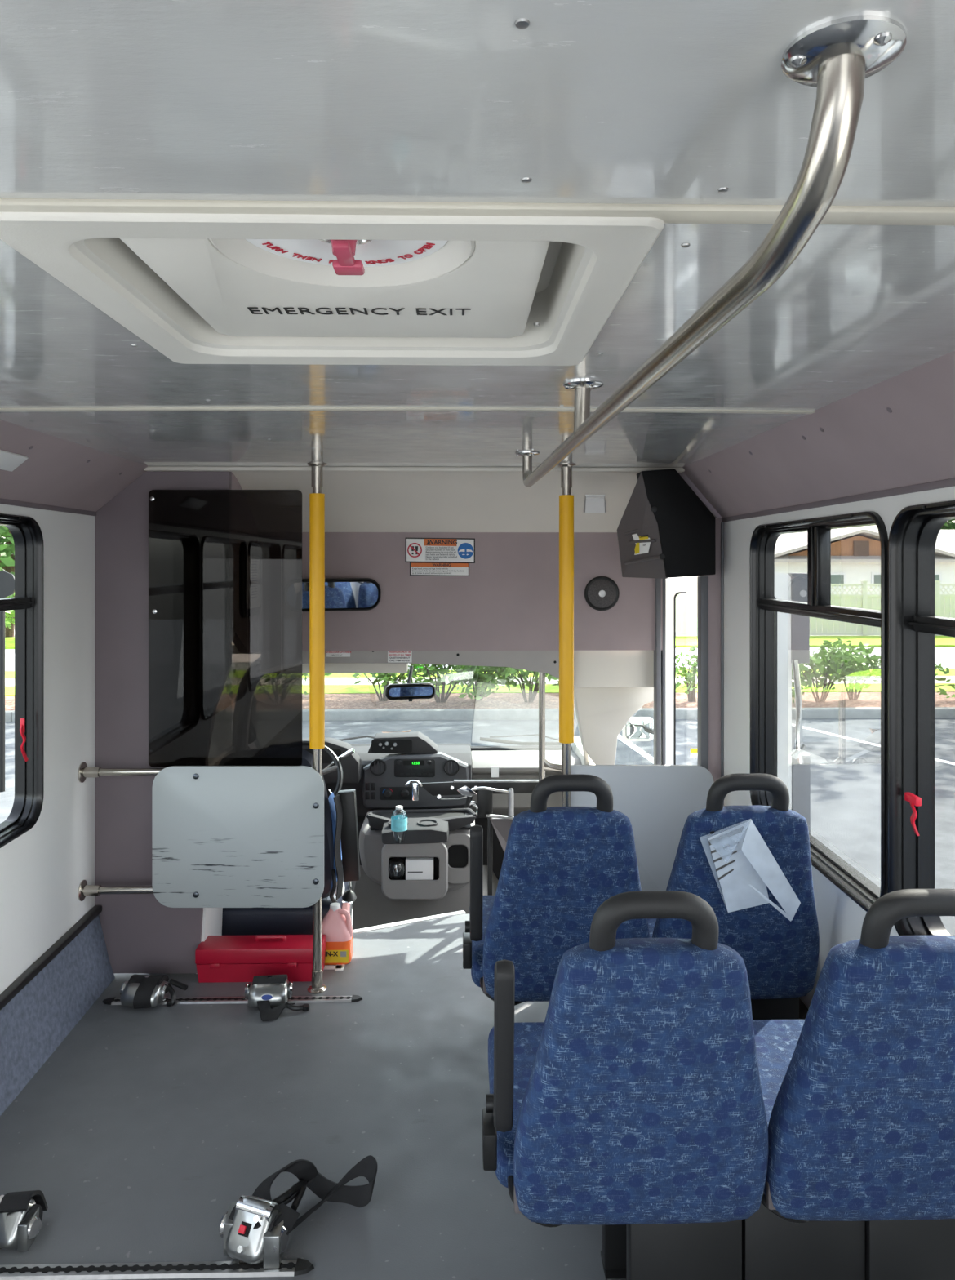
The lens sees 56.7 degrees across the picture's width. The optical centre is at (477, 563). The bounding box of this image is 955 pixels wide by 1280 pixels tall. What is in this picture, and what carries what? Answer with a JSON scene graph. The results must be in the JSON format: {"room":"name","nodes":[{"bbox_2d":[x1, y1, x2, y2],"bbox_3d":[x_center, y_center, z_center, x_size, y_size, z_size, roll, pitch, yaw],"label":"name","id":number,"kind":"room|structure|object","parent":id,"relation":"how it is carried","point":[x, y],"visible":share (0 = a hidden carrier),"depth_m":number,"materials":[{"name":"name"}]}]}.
{"room":"transit interior","nodes":[
{"label":"transit interior","id":0,"kind":"room"},
{"bbox_2d":[0,503,94,994],"bbox_3d":[-1.368,0.662,0.121,0.060,1.715,6.300,0,0,-1],"label":"wall","id":1,"kind":"structure","parent":0,"point":[42,870],"depth_m":2.96,"materials":[{"name":"plastic"}]},
{"bbox_2d":[0,449,28,471],"bbox_3d":[-1.267,-0.275,2.311,0.050,0.043,0.290,0,0,-1],"label":"lamp","id":2,"kind":"object","parent":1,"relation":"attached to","point":[9,461],"visible":1,"depth_m":2.40,"materials":[{"name":"white plastic"}]},
{"bbox_2d":[0,513,44,848],"bbox_3d":[-1.414,0.340,2.329,0.092,0.970,0.990,0,0,-1],"label":"window","id":3,"kind":"structure","parent":1,"relation":"in","point":[28,602],"depth_m":2.80,"materials":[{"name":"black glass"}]},
{"bbox_2d":[19,718,28,761],"bbox_3d":[-1.398,0.545,2.723,0.018,0.136,0.077,0,0,-14],"label":"tag","id":4,"kind":"object","parent":3,"relation":"attached to","point":[22,720],"visible":1,"depth_m":2.71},
{"bbox_2d":[0,497,96,515],"bbox_3d":[-1.335,-0.181,0.112,0.007,0.016,6.280,0,0,-1],"label":"trim","id":5,"kind":"structure","parent":1,"relation":"attached to","point":[4,501],"depth_m":2.85,"materials":[{"name":"plastic"}]},
{"bbox_2d":[0,905,102,1010],"bbox_3d":[-1.323,1.264,0.110,0.030,0.025,6.275,0,0,-1],"label":"trim","id":6,"kind":"structure","parent":1,"relation":"attached to","point":[37,966],"depth_m":2.82,"materials":[{"name":"black plastic"}]},
{"bbox_2d":[0,915,115,1115],"bbox_3d":[-1.300,1.395,0.110,0.075,0.250,6.275,0,0,-1],"label":"wall panel","id":7,"kind":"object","parent":1,"relation":"attached to","point":[33,1024],"depth_m":2.79,"materials":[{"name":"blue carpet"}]},
{"bbox_2d":[0,419,147,511],"bbox_3d":[-1.260,-0.284,0.113,0.255,0.239,6.280,0,0,-1],"label":"wall panel","id":8,"kind":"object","parent":1,"relation":"attached to","point":[56,472],"depth_m":2.73,"materials":[{"name":"plastic"}]},
{"bbox_2d":[77,761,324,907],"bbox_3d":[-0.973,0.961,3.149,0.858,0.512,0.074,0,0,-1],"label":"panel","id":9,"kind":"object","parent":1,"relation":"attached to","point":[224,836],"visible":1,"depth_m":3.12,"materials":[{"name":"metal"}]},
{"bbox_2d":[148,489,302,767],"bbox_3d":[-0.910,0.236,3.196,0.551,1.003,0.013,0,0,-1],"label":"partition panel","id":10,"kind":"object","parent":9,"relation":"attached to","point":[225,566],"depth_m":3.20,"materials":[{"name":"glass"}]},
{"bbox_2d":[94,471,231,973],"bbox_3d":[-1.169,0.560,3.276,0.509,1.901,0.040,0,0,-1],"label":"wall","id":11,"kind":"structure","parent":0,"point":[142,935],"depth_m":3.25,"materials":[{"name":"plastic"}]},
{"bbox_2d":[195,907,222,973],"bbox_3d":[-1.024,1.383,3.394,0.036,0.265,0.250,0,0,-1],"label":"trim","id":12,"kind":"structure","parent":11,"relation":"attached to","point":[211,917],"depth_m":3.36,"materials":[{"name":"white plastic"}]},
{"bbox_2d":[143,466,684,472],"bbox_3d":[-0.227,-0.346,3.267,1.985,0.016,0.042,0,0,-1],"label":"trim","id":13,"kind":"structure","parent":11,"relation":"attached to","point":[197,468],"depth_m":3.25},
{"bbox_2d":[231,471,242,489],"bbox_3d":[-0.942,0.013,3.761,0.035,0.774,0.940,0,0,-1],"label":"wall","id":14,"kind":"structure","parent":0,"point":[236,485],"depth_m":3.35,"materials":[{"name":"plastic"}]},
{"bbox_2d":[302,662,408,673],"bbox_3d":[-0.652,0.474,4.047,0.666,0.048,0.080,0,0,-1],"label":"sun visor","id":15,"kind":"object","parent":14,"relation":"attached to","point":[330,668],"visible":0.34,"depth_m":4.01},
{"bbox_2d":[0,913,605,1279],"bbox_3d":[-0.184,1.550,0.416,2.320,0.060,6.840,0,0,-1],"label":"floor","id":16,"kind":"structure","parent":0,"point":[143,1127],"depth_m":2.38,"materials":[{"name":"grey plastic"}]},
{"bbox_2d":[0,1190,48,1251],"bbox_3d":[-1.045,1.468,1.995,0.133,0.099,0.125,0,0,-1],"label":"tiedown retractor","id":17,"kind":"object","parent":16,"relation":"on","point":[20,1212],"visible":1,"depth_m":1.96,"materials":[{"name":"metal"}]},
{"bbox_2d":[0,1257,314,1279],"bbox_3d":[-0.936,1.516,1.897,1.170,0.008,0.042,0,0,-1],"label":"floor track","id":18,"kind":"object","parent":16,"relation":"on","point":[101,1271],"visible":0.98,"depth_m":1.89,"materials":[{"name":"metal"}]},
{"bbox_2d":[102,995,362,1004],"bbox_3d":[-0.850,1.516,3.077,0.900,0.008,0.040,0,0,-1],"label":"floor track","id":19,"kind":"object","parent":16,"relation":"on","point":[295,999],"visible":0.61,"depth_m":3.07,"materials":[{"name":"metal"}]},
{"bbox_2d":[120,973,187,1008],"bbox_3d":[-1.119,1.479,3.058,0.225,0.085,0.149,0,0,-1],"label":"tiedown retractor","id":20,"kind":"object","parent":19,"relation":"on","point":[141,991],"visible":1,"depth_m":3.03,"materials":[{"name":"metal"}]},
{"bbox_2d":[244,974,309,1020],"bbox_3d":[-0.701,1.479,3.042,0.163,0.085,0.224,0,0,-40],"label":"tiedown retractor","id":21,"kind":"object","parent":19,"relation":"on","point":[264,992],"visible":1,"depth_m":3.02,"materials":[{"name":"metal"}]},
{"bbox_2d":[195,934,325,982],"bbox_3d":[-0.796,1.448,3.266,0.455,0.143,0.134,0,0,-1],"label":"toolbox","id":22,"kind":"object","parent":16,"relation":"on","point":[218,958],"visible":0.94,"depth_m":3.21,"materials":[{"name":"red plastic"}]},
{"bbox_2d":[217,1155,377,1268],"bbox_3d":[-0.404,1.468,2.040,0.165,0.126,0.378,0,0,44],"label":"tiedown retractor","id":23,"kind":"object","parent":16,"relation":"on","point":[255,1229],"visible":1,"depth_m":1.96,"materials":[{"name":"metal"}]},
{"bbox_2d":[307,462,326,994],"bbox_3d":[-0.572,0.583,3.159,0.068,1.874,0.068,0,0,-1],"label":"pole","id":24,"kind":"object","parent":16,"relation":"on","point":[317,500],"visible":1,"depth_m":3.14,"materials":[{"name":"metal"}]},
{"bbox_2d":[324,910,465,971],"bbox_3d":[-0.414,1.543,3.604,0.252,0.054,0.856,0,0,40],"label":"trim","id":25,"kind":"structure","parent":16,"relation":"attached to","point":[339,967],"depth_m":3.72,"materials":[{"name":"white plastic"}]},
{"bbox_2d":[462,773,649,1005],"bbox_3d":[0.201,1.019,2.484,0.486,1.002,0.671,0,0,-1],"label":"seat","id":26,"kind":"object","parent":16,"relation":"on","point":[560,864],"visible":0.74,"depth_m":2.20,"materials":[{"name":"blue fabric"}]},
{"bbox_2d":[469,895,494,987],"bbox_3d":[0.204,1.103,2.607,0.451,0.115,0.425,0,0,-1],"label":"seat cushion","id":27,"kind":"object","parent":26,"relation":"on","point":[477,973],"depth_m":2.42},
{"bbox_2d":[557,463,576,806],"bbox_3d":[0.319,0.583,3.178,0.068,1.874,0.068,0,0,-1],"label":"pole","id":28,"kind":"object","parent":16,"relation":"on","point":[566,500],"visible":0.57,"depth_m":3.15,"materials":[{"name":"metal"}]},
{"bbox_2d":[482,890,768,1279],"bbox_3d":[0.250,1.019,1.710,0.486,1.002,0.671,0,0,-1],"label":"seat","id":29,"kind":"object","parent":16,"relation":"on","point":[635,1109],"visible":1,"depth_m":1.45,"materials":[{"name":"blue fabric"}]},
{"bbox_2d":[488,1022,544,1187],"bbox_3d":[0.253,1.103,1.833,0.451,0.115,0.425,0,0,-1],"label":"seat cushion","id":30,"kind":"object","parent":29,"relation":"on","point":[527,1035],"depth_m":1.82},
{"bbox_2d":[570,764,714,890],"bbox_3d":[0.590,1.123,3.191,0.524,0.794,0.016,0,0,-1],"label":"barrier panel","id":31,"kind":"object","parent":16,"relation":"on","point":[658,801],"visible":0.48,"depth_m":3.18,"materials":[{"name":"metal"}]},
{"bbox_2d":[647,773,819,1019],"bbox_3d":[0.649,1.019,2.494,0.462,1.002,0.671,0,0,-1],"label":"seat","id":32,"kind":"object","parent":16,"relation":"on","point":[780,955],"visible":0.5,"depth_m":2.22,"materials":[{"name":"blue fabric"}]},
{"bbox_2d":[647,918,656,937],"bbox_3d":[0.641,1.103,2.617,0.451,0.115,0.425,0,0,-1],"label":"seat cushion","id":33,"kind":"object","parent":32,"relation":"on","point":[651,922],"depth_m":2.56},
{"bbox_2d":[707,819,800,921],"bbox_3d":[0.666,0.748,2.175,0.253,0.264,0.081,0,0,-1],"label":"paper","id":34,"kind":"object","parent":32,"relation":"hanging from","point":[744,864],"visible":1,"depth_m":2.17,"materials":[{"name":"white"}]},
{"bbox_2d":[742,888,954,1279],"bbox_3d":[0.699,1.019,1.720,0.462,1.002,0.671,0,0,-1],"label":"seat","id":35,"kind":"object","parent":16,"relation":"on","point":[859,1092],"visible":0.84,"depth_m":1.47,"materials":[{"name":"blue fabric"}]},
{"bbox_2d":[752,1019,804,1128],"bbox_3d":[0.691,1.103,1.843,0.451,0.115,0.425,0,0,-1],"label":"seat cushion","id":36,"kind":"object","parent":35,"relation":"on","point":[775,1040],"depth_m":1.90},
{"bbox_2d":[341,747,514,877],"bbox_3d":[-0.309,1.460,5.150,2.000,0.780,0.050,0,0,-1],"label":"wall","id":37,"kind":"structure","parent":0,"point":[498,854],"depth_m":5.13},
{"bbox_2d":[302,663,581,752],"bbox_3d":[-0.319,0.788,4.644,1.800,0.664,1.180,0,0,-1],"label":"window","id":38,"kind":"structure","parent":37,"relation":"in","point":[495,707],"depth_m":4.66,"materials":[{"name":"clear glass"}]},
{"bbox_2d":[385,666,435,701],"bbox_3d":[-0.312,0.565,4.117,0.161,0.149,0.197,0,0,38],"label":"mirror","id":39,"kind":"object","parent":38,"relation":"attached to","point":[410,691],"visible":1,"depth_m":4.11,"materials":[{"name":"black plastic"}]},
{"bbox_2d":[302,731,582,822],"bbox_3d":[-0.289,1.144,4.790,1.845,0.478,0.933,0,0,-1],"label":"dashboard","id":40,"kind":"object","parent":37,"relation":"attached to","point":[380,772],"visible":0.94,"depth_m":4.63,"materials":[{"name":"plastic"}]},
{"bbox_2d":[302,740,342,796],"bbox_3d":[-0.851,1.048,4.293,0.398,0.343,0.220,0,0,-1],"label":"steering wheel","id":41,"kind":"object","parent":40,"relation":"attached to","point":[337,766],"visible":0.27,"depth_m":4.32,"materials":[{"name":"black plastic"}]},
{"bbox_2d":[302,737,361,782],"bbox_3d":[-0.870,1.016,4.573,0.530,0.217,0.120,0,0,-1],"label":"hood","id":42,"kind":"object","parent":40,"relation":"attached to","point":[351,765],"depth_m":4.52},
{"bbox_2d":[369,759,386,775],"bbox_3d":[-0.518,1.061,4.615,0.088,0.088,0.040,0,0,-1],"label":"air vent","id":43,"kind":"object","parent":40,"relation":"attached to","point":[377,766],"depth_m":4.60,"materials":[{"name":"black plastic"}]},
{"bbox_2d":[443,759,459,775],"bbox_3d":[-0.136,1.063,4.623,0.088,0.088,0.040,0,0,-1],"label":"air vent","id":44,"kind":"object","parent":40,"relation":"attached to","point":[451,766],"depth_m":4.61,"materials":[{"name":"black plastic"}]},
{"bbox_2d":[231,471,638,532],"bbox_3d":[-0.177,-0.238,3.512,2.055,0.213,0.470,0,0,-1],"label":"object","id":45,"kind":"structure","parent":0,"point":[355,501],"depth_m":3.55,"materials":[{"name":"plastic"}]},
{"bbox_2d":[583,494,606,513],"bbox_3d":[0.479,-0.240,3.582,0.103,0.070,0.110,0,0,-1],"label":"light","id":46,"kind":"object","parent":45,"relation":"attached to","point":[593,504],"visible":1,"depth_m":3.58,"materials":[{"name":"white plastic"}]},
{"bbox_2d":[617,468,715,578],"bbox_3d":[0.696,-0.142,3.353,0.317,0.396,0.344,0,0,-1],"label":"cover","id":47,"kind":"object","parent":45,"relation":"attached to","point":[680,528],"visible":1,"depth_m":3.19,"materials":[{"name":"black plastic"}]},
{"bbox_2d":[631,533,650,555],"bbox_3d":[0.604,-0.074,3.272,0.004,0.086,0.098,0,0,-34],"label":"sticker","id":48,"kind":"object","parent":47,"relation":"on","point":[640,548],"visible":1,"depth_m":3.27,"materials":[{"name":"white paper"}]},
{"bbox_2d":[0,0,954,467],"bbox_3d":[-0.155,-0.364,0.142,1.955,0.020,6.290,0,0,-1],"label":"ceiling","id":49,"kind":"structure","parent":0,"point":[592,101],"depth_m":0.80,"materials":[{"name":"plastic"}]},
{"bbox_2d":[0,212,664,365],"bbox_3d":[-0.163,-0.390,1.195,0.699,0.099,0.657,0,0,-1],"label":"roof hatch","id":50,"kind":"object","parent":49,"relation":"attached to","point":[196,288],"visible":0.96,"depth_m":1.15,"materials":[{"name":"plastic"}]},
{"bbox_2d":[0,407,814,413],"bbox_3d":[-0.196,-0.352,2.035,1.955,0.005,0.048,0,0,-1],"label":"trim","id":51,"kind":"structure","parent":49,"relation":"attached to","point":[131,409],"depth_m":2.02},
{"bbox_2d":[130,18,728,439],"bbox_3d":[-0.178,-0.353,1.556,0.806,0.002,1.969,0,0,-1],"label":"screw","id":52,"kind":"object","parent":49,"relation":"attached to","point":[522,24],"depth_m":0.81,"materials":[{"name":"metal"}]},
{"bbox_2d":[0,198,954,226],"bbox_3d":[-0.171,-0.351,0.882,1.955,0.008,0.035,0,0,-1],"label":"trim","id":53,"kind":"structure","parent":49,"relation":"attached to","point":[668,213],"depth_m":0.87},
{"bbox_2d":[515,14,906,487],"bbox_3d":[0.207,-0.298,1.728,0.082,0.116,2.315,0,0,-2],"label":"grab rail","id":54,"kind":"object","parent":49,"relation":"attached to","point":[836,57],"visible":1,"depth_m":0.65,"materials":[{"name":"metal"}]},
{"bbox_2d":[302,532,662,650],"bbox_3d":[-0.076,0.109,3.764,1.726,0.521,0.030,0,0,-1],"label":"wall","id":55,"kind":"structure","parent":0,"point":[508,600],"depth_m":3.75,"materials":[{"name":"plastic"}]},
{"bbox_2d":[325,650,351,657],"bbox_3d":[-0.589,0.382,3.749,0.110,0.028,0.003,0,0,-1],"label":"sticker","id":56,"kind":"object","parent":55,"relation":"attached to","point":[329,653],"visible":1,"depth_m":3.75,"materials":[{"name":"white paper"}]},
{"bbox_2d":[302,577,381,611],"bbox_3d":[-0.610,0.129,3.682,0.405,0.136,0.114,0,0,-21],"label":"mirror","id":57,"kind":"object","parent":55,"relation":"attached to","point":[340,593],"visible":0.59,"depth_m":3.66,"materials":[{"name":"black mirror"}]},
{"bbox_2d":[387,650,412,662],"bbox_3d":[-0.330,0.388,3.754,0.102,0.066,0.003,0,0,-1],"label":"sticker","id":58,"kind":"object","parent":55,"relation":"attached to","point":[393,656],"visible":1,"depth_m":3.75,"materials":[{"name":"white paper"}]},
{"bbox_2d":[302,650,574,684],"bbox_3d":[-0.261,0.431,3.990,1.350,0.178,0.460,0,0,-1],"label":"trim","id":59,"kind":"structure","parent":55,"relation":"attached to","point":[541,661],"depth_m":3.77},
{"bbox_2d":[409,562,469,576],"bbox_3d":[-0.160,0.025,3.744,0.252,0.059,0.004,0,0,-1],"label":"warning sign","id":60,"kind":"object","parent":55,"relation":"attached to","point":[452,569],"visible":1,"depth_m":3.74,"materials":[{"name":"white"}]},
{"bbox_2d":[404,537,475,563],"bbox_3d":[-0.158,-0.054,3.744,0.295,0.109,0.004,0,0,-1],"label":"warning sign","id":61,"kind":"object","parent":55,"relation":"attached to","point":[445,550],"visible":1,"depth_m":3.74,"materials":[{"name":"white"}]},
{"bbox_2d":[584,576,619,610],"bbox_3d":[0.527,0.128,3.752,0.148,0.148,0.020,0,0,-1],"label":"speaker","id":62,"kind":"object","parent":55,"relation":"attached to","point":[601,593],"visible":1,"depth_m":3.75},
{"bbox_2d":[587,579,616,608],"bbox_3d":[0.527,0.128,3.749,0.126,0.126,0.008,0,0,-1],"label":"grille","id":63,"kind":"object","parent":62,"relation":"attached to","point":[602,593],"depth_m":3.75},
{"bbox_2d":[653,577,666,764],"bbox_3d":[0.779,0.684,3.787,0.045,1.671,0.080,0,0,-1],"label":"trim","id":64,"kind":"structure","parent":55,"relation":"attached to","point":[660,656],"depth_m":3.76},
{"bbox_2d":[573,687,653,764],"bbox_3d":[0.613,0.719,4.014,0.373,0.402,0.100,0,0,-1],"label":"wall","id":65,"kind":"structure","parent":0,"point":[602,713],"depth_m":3.96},
{"bbox_2d":[573,650,653,687],"bbox_3d":[0.610,0.442,3.909,0.399,0.183,0.210,0,0,-1],"label":"trim","id":66,"kind":"structure","parent":65,"relation":"attached to","point":[593,668],"depth_m":3.80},
{"bbox_2d":[666,577,697,764],"bbox_3d":[1.086,0.945,4.185,0.420,1.751,0.038,0,0,-1],"label":"door leaf","id":67,"kind":"structure","parent":65,"relation":"in","point":[674,586],"depth_m":4.17,"materials":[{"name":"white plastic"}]},
{"bbox_2d":[622,716,653,741],"bbox_3d":[0.870,0.871,4.418,0.184,0.154,0.684,0,0,-1],"label":"mirror","id":68,"kind":"object","parent":67,"relation":"attached to","point":[637,728],"visible":0.82,"depth_m":4.71,"materials":[{"name":"white mirror"}]},
{"bbox_2d":[625,720,652,738],"bbox_3d":[0.857,0.883,4.706,0.140,0.100,0.002,0,0,-1],"label":"mirror glass","id":69,"kind":"object","parent":68,"relation":"attached to","point":[634,729],"depth_m":4.71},
{"bbox_2d":[686,575,699,617],"bbox_3d":[-0.179,-0.072,0.646,2.500,0.924,7.300,0,0,-1],"label":"sky","id":70,"kind":"structure","parent":0,"point":[691,581],"depth_m":4.01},
{"bbox_2d":[678,471,722,782],"bbox_3d":[0.852,0.470,3.324,0.317,1.736,0.050,0,0,-1],"label":"wall","id":71,"kind":"structure","parent":0,"point":[714,580],"depth_m":3.30,"materials":[{"name":"plastic"}]},
{"bbox_2d":[697,522,724,805],"bbox_3d":[0.874,0.603,3.319,0.085,1.510,0.061,0,0,-1],"label":"trim","id":72,"kind":"structure","parent":71,"relation":"attached to","point":[702,581],"depth_m":3.29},
{"bbox_2d":[724,486,954,1009],"bbox_3d":[1.012,0.672,0.172,0.060,1.695,6.300,0,0,-1],"label":"wall","id":73,"kind":"structure","parent":0,"point":[840,918],"depth_m":3.03,"materials":[{"name":"plastic"}]},
{"bbox_2d":[682,350,954,517],"bbox_3d":[0.927,-0.284,0.160,0.210,0.239,6.280,0,0,-1],"label":"wall panel","id":74,"kind":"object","parent":73,"relation":"attached to","point":[862,447],"depth_m":2.04,"materials":[{"name":"plastic"}]},
{"bbox_2d":[750,511,888,911],"bbox_3d":[0.959,0.355,2.495,0.086,0.960,0.933,0,0,-1],"label":"window","id":75,"kind":"structure","parent":73,"relation":"in","point":[819,586],"depth_m":2.47,"materials":[{"name":"clear glass"}]},
{"bbox_2d":[721,477,954,522],"bbox_3d":[0.979,-0.161,0.161,0.007,0.016,6.280,0,0,-1],"label":"trim","id":76,"kind":"structure","parent":73,"relation":"attached to","point":[951,482],"depth_m":2.18,"materials":[{"name":"plastic"}]},
{"bbox_2d":[888,500,954,936],"bbox_3d":[0.989,0.355,1.540,0.106,0.960,0.940,0,0,-1],"label":"window","id":77,"kind":"structure","parent":73,"relation":"in","point":[922,540],"depth_m":1.98,"materials":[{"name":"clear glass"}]},
{"bbox_2d":[904,791,921,835],"bbox_3d":[0.956,0.548,1.938,0.022,0.078,0.069,0,0,10],"label":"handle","id":78,"kind":"object","parent":77,"relation":"attached to","point":[913,799],"visible":1,"depth_m":1.92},
{"bbox_3d":[-0.815,1.570,3.444,0.557,0.100,0.240,0,0,-1],"label":"floor","id":79,"kind":"structure","parent":0,"visible":0},
{"bbox_2d":[321,902,353,964],"bbox_3d":[-0.543,1.414,3.398,0.138,0.210,0.113,0,0,-1],"label":"jug","id":80,"kind":"object","parent":79,"relation":"on","point":[336,925],"visible":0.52,"depth_m":3.35,"materials":[{"name":"pink plastic"}]},
{"bbox_3d":[-0.410,1.840,4.462,1.870,0.040,2.260,0,0,-1],"label":"floor","id":81,"kind":"structure","parent":0,"visible":0},
{"bbox_2d":[222,749,349,935],"bbox_3d":[-0.812,1.278,3.769,0.542,1.084,0.590,0,0,-1],"label":"seat","id":82,"kind":"object","parent":81,"relation":"on","point":[235,921],"visible":0.27,"depth_m":3.54,"materials":[{"name":"black fabric"}]},
{"bbox_2d":[222,865,349,935],"bbox_3d":[-0.830,1.450,3.803,0.506,0.143,0.520,0,0,-1],"label":"seat cushion","id":83,"kind":"object","parent":82,"relation":"on","point":[235,921],"depth_m":3.54,"materials":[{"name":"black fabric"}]},
{"bbox_2d":[329,869,352,915],"bbox_3d":[-0.546,1.515,3.526,0.043,0.610,0.111,0,0,45],"label":"belt","id":84,"kind":"object","parent":81,"relation":"on","point":[348,905],"visible":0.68,"depth_m":3.50,"materials":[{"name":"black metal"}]},
{"bbox_2d":[337,789,359,926],"bbox_3d":[-0.522,1.371,3.590,0.088,0.898,0.059,0,0,-1],"label":"pedestal","id":85,"kind":"object","parent":81,"relation":"on","point":[349,833],"visible":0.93,"depth_m":3.57,"materials":[{"name":"black plastic"}]},
{"bbox_2d":[351,808,498,929],"bbox_3d":[-0.288,1.532,4.530,0.916,0.658,0.890,0,0,-1],"label":"engine cover","id":86,"kind":"object","parent":81,"relation":"on","point":[443,835],"visible":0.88,"depth_m":4.27,"materials":[{"name":"plastic"}]},
{"bbox_2d":[388,857,404,879],"bbox_3d":[-0.380,1.435,4.158,0.076,0.084,0.076,0,0,-1],"label":"cup","id":87,"kind":"object","parent":86,"relation":"on","point":[395,860],"visible":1,"depth_m":4.16,"materials":[{"name":"clear plastic"}]},
{"bbox_2d":[391,805,407,843],"bbox_3d":[-0.360,1.197,4.068,0.074,0.163,0.074,0,0,-1],"label":"water bottle","id":88,"kind":"object","parent":86,"relation":"on","point":[398,822],"visible":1,"depth_m":4.05,"materials":[{"name":"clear plastic"}]},
{"bbox_2d":[382,817,448,844],"bbox_3d":[-0.290,1.261,4.175,0.309,0.075,0.180,0,0,-1],"label":"tray","id":89,"kind":"object","parent":86,"relation":"on","point":[423,830],"depth_m":4.09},
{"bbox_2d":[405,857,434,879],"bbox_3d":[-0.271,1.431,4.172,0.129,0.093,0.087,0,0,-1],"label":"tissue box","id":90,"kind":"object","parent":86,"relation":"on","point":[416,868],"visible":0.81,"depth_m":4.13,"materials":[{"name":"white paper"}]},
{"bbox_2d":[366,808,477,831],"bbox_3d":[-0.272,1.250,4.410,0.546,0.096,0.330,0,0,-1],"label":"tray","id":91,"kind":"object","parent":86,"relation":"on","point":[457,819],"depth_m":4.29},
{"bbox_2d":[405,779,538,895],"bbox_3d":[-0.010,1.397,4.009,0.632,0.845,0.083,0,0,-1],"label":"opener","id":92,"kind":"object","parent":81,"relation":"on","point":[485,789],"visible":0.91,"depth_m":4.00,"materials":[{"name":"silver metal"}]},
{"bbox_2d":[489,817,512,852],"bbox_3d":[0.129,1.240,3.954,0.147,0.183,0.100,0,0,-1],"label":"kick plate","id":93,"kind":"object","parent":92,"relation":"attached to","point":[501,827],"visible":0.36,"depth_m":3.97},
{"bbox_2d":[538,671,562,781],"bbox_3d":[0.444,1.144,3.935,0.351,1.352,0.046,0,0,-13],"label":"grab rail","id":94,"kind":"object","parent":81,"relation":"on","point":[544,765],"visible":0.24,"depth_m":3.90,"materials":[{"name":"metal"}]},
{"label":"outside","id":95,"kind":"structure","parent":0,"visible":0},
{"bbox_2d":[0,719,697,823],"bbox_3d":[0.180,2.350,-8.498,120.000,0.100,43.000,0,0,-1],"label":"asphalt","id":96,"kind":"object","parent":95,"point":[686,729],"depth_m":10.78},
{"bbox_2d":[0,611,4,791],"bbox_3d":[-4.775,1.391,8.931,0.041,1.805,0.060,0,0,-1],"label":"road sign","id":97,"kind":"object","parent":96,"relation":"on","point":[2,613],"depth_m":8.91,"materials":[{"name":"metal"}]},
{"bbox_2d":[0,570,14,598],"bbox_3d":[-4.726,0.213,8.932,0.138,0.271,0.060,0,0,-1],"label":"road sign","id":98,"kind":"object","parent":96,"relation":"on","point":[6,584],"depth_m":8.90,"materials":[{"name":"grey metal"}]},
{"bbox_2d":[12,707,697,721],"bbox_3d":[26.466,2.280,13.654,66.500,0.240,0.180,0,0,-1],"label":"kerb","id":99,"kind":"object","parent":96,"relation":"on","point":[681,713],"visible":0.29,"depth_m":13.07,"materials":[{"name":"concrete"}]},
{"bbox_2d":[617,733,653,764],"bbox_3d":[2.089,2.298,9.996,0.100,0.004,5.931,0,0,-7],"label":"parking line","id":100,"kind":"object","parent":96,"relation":"on","point":[646,755],"depth_m":10.90,"materials":[{"name":"white paint"}]},
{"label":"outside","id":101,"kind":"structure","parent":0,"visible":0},
{"bbox_2d":[4,684,697,695],"bbox_3d":[14.695,2.270,14.565,90.000,0.160,3.500,0,0,-1],"label":"grass","id":102,"kind":"structure","parent":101,"point":[9,690],"depth_m":15.38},
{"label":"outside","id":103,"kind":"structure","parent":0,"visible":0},
{"bbox_2d":[4,635,697,648],"bbox_3d":[-0.537,2.285,25.344,180.000,0.130,3.100,0,0,-1],"label":"grass","id":104,"kind":"structure","parent":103,"point":[681,641],"depth_m":24.96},
{"bbox_2d":[0,525,14,637],"bbox_3d":[-14.037,-0.768,26.732,8.424,6.153,6.512,0,0,-1],"label":"tree","id":105,"kind":"object","parent":104,"relation":"on","point":[6,549],"visible":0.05,"depth_m":25.19,"materials":[{"name":"green plant"}]},
{"bbox_2d":[4,593,14,632],"bbox_3d":[-13.374,1.413,24.235,2.312,1.610,1.892,0,0,-1],"label":"shrub","id":106,"kind":"object","parent":104,"relation":"on","point":[8,618],"visible":0.26,"depth_m":24.00,"materials":[{"name":"green plant"}]},
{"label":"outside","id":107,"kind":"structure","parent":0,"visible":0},
{"bbox_2d":[4,692,697,711],"bbox_3d":[14.530,2.275,13.502,90.392,0.150,6.810,0,0,-6],"label":"mulch","id":108,"kind":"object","parent":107,"point":[682,699],"depth_m":14.00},
{"bbox_2d":[673,642,697,702],"bbox_3d":[3.352,1.741,14.026,0.613,0.944,0.484,0,0,8],"label":"shrub","id":109,"kind":"object","parent":108,"relation":"on","point":[691,692],"visible":0.76,"depth_m":14.04,"materials":[{"name":"green plant"}]},
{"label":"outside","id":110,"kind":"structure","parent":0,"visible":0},
{"bbox_2d":[4,647,697,671],"bbox_3d":[-0.446,2.315,21.045,180.000,0.070,5.500,0,0,-1],"label":"road","id":111,"kind":"structure","parent":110,"point":[9,653],"depth_m":21.42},
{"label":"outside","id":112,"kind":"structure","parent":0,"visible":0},
{"bbox_3d":[-1.027,2.290,48.439,180.000,0.120,43.100,0,0,-1],"label":"yard","id":113,"kind":"structure","parent":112,"visible":0},
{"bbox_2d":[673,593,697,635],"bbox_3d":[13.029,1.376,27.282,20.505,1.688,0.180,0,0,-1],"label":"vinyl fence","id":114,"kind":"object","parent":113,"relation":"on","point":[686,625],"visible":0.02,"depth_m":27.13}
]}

